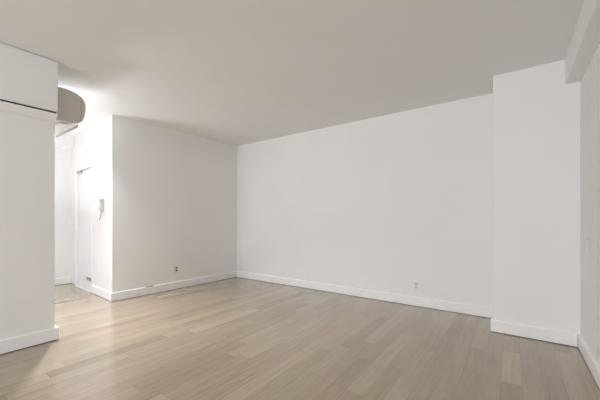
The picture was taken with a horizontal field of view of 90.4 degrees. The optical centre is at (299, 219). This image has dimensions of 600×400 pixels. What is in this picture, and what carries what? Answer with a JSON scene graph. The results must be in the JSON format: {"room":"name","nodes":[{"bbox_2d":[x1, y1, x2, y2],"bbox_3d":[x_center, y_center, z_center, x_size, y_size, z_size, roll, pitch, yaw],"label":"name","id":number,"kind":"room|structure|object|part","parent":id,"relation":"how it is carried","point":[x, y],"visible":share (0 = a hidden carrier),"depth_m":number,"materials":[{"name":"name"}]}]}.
{"room":"empty living room","nodes":[
{"label":"empty living room","id":0,"kind":"room"},
{"bbox_2d":[0,111,54,351],"bbox_3d":[-5.384,-0.160,1.048,2.920,2.600,6.445,0,0,36],"label":"wall","id":1,"kind":"structure","parent":0,"point":[27,144],"depth_m":2.66,"materials":[{"name":"white paint"}]},
{"bbox_2d":[0,99,55,112],"bbox_3d":[-4.163,-0.984,0.166,0.094,0.016,6.429,0,0,36],"label":"trim","id":2,"kind":"structure","parent":1,"relation":"attached to","point":[0,99],"depth_m":2.59,"materials":[{"name":"grey"}]},
{"bbox_2d":[0,101,57,121],"bbox_3d":[-4.155,-0.948,0.167,0.105,0.056,6.441,0,0,36],"label":"trim","id":3,"kind":"structure","parent":1,"relation":"attached to","point":[4,106],"depth_m":2.61,"materials":[{"name":"white paint"}]},
{"bbox_2d":[0,325,58,353],"bbox_3d":[-4.232,1.076,0.241,0.154,0.112,6.471,0,0,36],"label":"baseboard","id":4,"kind":"structure","parent":1,"relation":"attached to","point":[34,338],"depth_m":2.65,"materials":[{"name":"white paint"}]},
{"bbox_2d":[55,87,85,137],"bbox_3d":[-2.538,-1.103,3.138,0.661,0.358,0.265,0,0,36],"label":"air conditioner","id":5,"kind":"object","parent":1,"relation":"attached to","point":[71,106],"visible":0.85,"depth_m":2.96,"materials":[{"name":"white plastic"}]},
{"bbox_2d":[55,123,68,131],"bbox_3d":[-2.561,-0.949,3.115,0.570,0.002,0.080,0,0,36],"label":"ceiling light","id":6,"kind":"object","parent":5,"relation":"attached to","point":[58,126],"depth_m":3.04,"materials":[{"name":"white"}]},
{"bbox_2d":[55,148,71,284],"bbox_3d":[-5.012,-0.160,4.209,0.150,2.600,3.380,0,0,36],"label":"wall","id":7,"kind":"structure","parent":0,"point":[63,157],"depth_m":5.26,"materials":[{"name":"white paint"}]},
{"bbox_2d":[55,277,70,284],"bbox_3d":[-4.978,1.076,4.110,0.020,0.112,3.000,0,0,36],"label":"baseboard","id":8,"kind":"structure","parent":7,"relation":"attached to","point":[63,280],"depth_m":5.23,"materials":[{"name":"white paint"}]},
{"bbox_2d":[72,117,107,290],"bbox_3d":[-3.399,-0.160,4.868,1.845,2.600,0.130,0,0,39],"label":"wall","id":9,"kind":"structure","parent":0,"point":[91,145],"depth_m":4.51,"materials":[{"name":"white paint"}]},
{"bbox_2d":[75,164,92,292],"bbox_3d":[-3.547,0.138,4.948,0.915,2.005,0.135,0,0,39],"label":"door","id":10,"kind":"structure","parent":9,"relation":"in","point":[84,175],"depth_m":4.94,"materials":[{"name":"white paint"},{"name":"grey metal"}]},
{"bbox_3d":[-3.525,0.147,4.931,0.738,1.941,0.043,0,0,39],"label":"panel","id":11,"kind":"part","parent":10,"relation":"part of","materials":[{"name":"white paint"}]},
{"bbox_2d":[98,199,103,219],"bbox_3d":[-2.905,-0.149,4.342,0.110,0.302,0.060,0,0,39],"label":"intercom","id":12,"kind":"object","parent":9,"relation":"attached to","point":[101,201],"visible":1,"depth_m":4.32,"materials":[{"name":"white plastic"}]},
{"bbox_2d":[92,285,110,300],"bbox_3d":[-2.912,1.076,4.374,0.775,0.112,0.020,0,0,39],"label":"baseboard","id":13,"kind":"structure","parent":9,"relation":"attached to","point":[96,290],"depth_m":4.35,"materials":[{"name":"white paint"}]},
{"bbox_2d":[108,114,236,301],"bbox_3d":[-1.991,-0.160,5.074,0.210,2.600,2.240,0,0,36],"label":"wall","id":14,"kind":"structure","parent":0,"point":[172,194],"depth_m":4.75,"materials":[{"name":"white paint"}]},
{"bbox_2d":[111,271,236,301],"bbox_3d":[-1.929,1.072,5.015,0.022,0.119,2.259,0,0,37],"label":"baseboard","id":15,"kind":"structure","parent":14,"relation":"attached to","point":[126,294],"depth_m":4.77,"materials":[{"name":"white paint"}]},
{"bbox_2d":[0,0,583,145],"bbox_3d":[-2.834,-1.520,1.159,7.340,0.120,9.990,0,0,36],"label":"ceiling","id":16,"kind":"structure","parent":0,"point":[233,72],"depth_m":2.60,"materials":[{"name":"paint"}]},
{"bbox_2d":[0,42,57,112],"bbox_3d":[-4.153,-1.223,0.165,0.110,0.462,6.439,0,0,36],"label":"bulkhead","id":17,"kind":"object","parent":16,"relation":"attached to","point":[26,78],"visible":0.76,"depth_m":2.58,"materials":[{"name":"white paint"}]},
{"bbox_2d":[55,133,74,149],"bbox_3d":[-4.319,-1.351,4.908,0.165,0.217,1.075,0,0,36],"label":"soffit","id":18,"kind":"structure","parent":16,"relation":"attached to","point":[67,142],"depth_m":5.14,"materials":[{"name":"white paint"}]},
{"bbox_2d":[565,0,599,83],"bbox_3d":[-0.193,-1.345,-1.024,0.104,0.230,9.110,0,0,36],"label":"ceiling beam","id":19,"kind":"structure","parent":16,"relation":"attached to","point":[585,40],"depth_m":2.13,"materials":[{"name":"white paint"}]},
{"bbox_2d":[0,277,599,399],"bbox_3d":[-2.843,1.200,1.165,7.360,0.120,9.990,0,0,36],"label":"floor","id":20,"kind":"structure","parent":0,"point":[236,338],"depth_m":2.54,"materials":[{"name":"beige wood"}]},
{"bbox_2d":[237,93,492,317],"bbox_3d":[0.780,-0.160,4.562,5.315,2.600,0.150,0,0,36],"label":"wall","id":21,"kind":"structure","parent":0,"point":[386,203],"depth_m":4.21,"materials":[{"name":"white paint"}]},
{"bbox_2d":[237,271,492,317],"bbox_3d":[0.489,1.076,4.665,4.260,0.112,0.020,0,0,36],"label":"baseboard","id":22,"kind":"structure","parent":21,"relation":"attached to","point":[404,299],"depth_m":4.18,"materials":[{"name":"white paint"}]},
{"bbox_2d":[414,281,418,289],"bbox_3d":[1.533,0.872,3.926,0.072,0.118,0.009,0,0,36],"label":"power outlet","id":23,"kind":"object","parent":21,"relation":"attached to","point":[416,283],"visible":1,"depth_m":3.92,"materials":[{"name":"white plastic"}]},
{"bbox_2d":[493,59,580,346],"bbox_3d":[2.371,-0.160,3.038,0.655,2.600,0.480,0,0,36],"label":"wall pillar","id":24,"kind":"structure","parent":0,"point":[537,115],"depth_m":2.82,"materials":[{"name":"white paint"}]},
{"bbox_2d":[491,312,576,346],"bbox_3d":[2.341,1.076,3.034,0.651,0.112,0.480,0,0,36],"label":"baseboard","id":25,"kind":"structure","parent":24,"relation":"attached to","point":[550,335],"depth_m":2.82,"materials":[{"name":"white paint"}]},
{"bbox_2d":[581,42,599,365],"bbox_3d":[0.006,-0.160,-0.963,0.150,2.600,9.740,0,0,36],"label":"wall","id":26,"kind":"structure","parent":0,"point":[590,81],"depth_m":2.29,"materials":[{"name":"white paint"}]},
{"bbox_2d":[584,238,586,252],"bbox_3d":[2.339,0.210,2.440,0.011,0.120,0.080,0,0,36],"label":"light switch","id":27,"kind":"object","parent":26,"relation":"attached to","point":[585,241],"visible":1,"depth_m":2.43,"materials":[{"name":"white paint"}]},
{"bbox_2d":[578,334,599,388],"bbox_3d":[-0.159,1.076,-1.048,0.020,0.112,9.110,0,0,36],"label":"baseboard","id":28,"kind":"structure","parent":26,"relation":"attached to","point":[591,362],"depth_m":2.25,"materials":[{"name":"white paint"}]}
]}

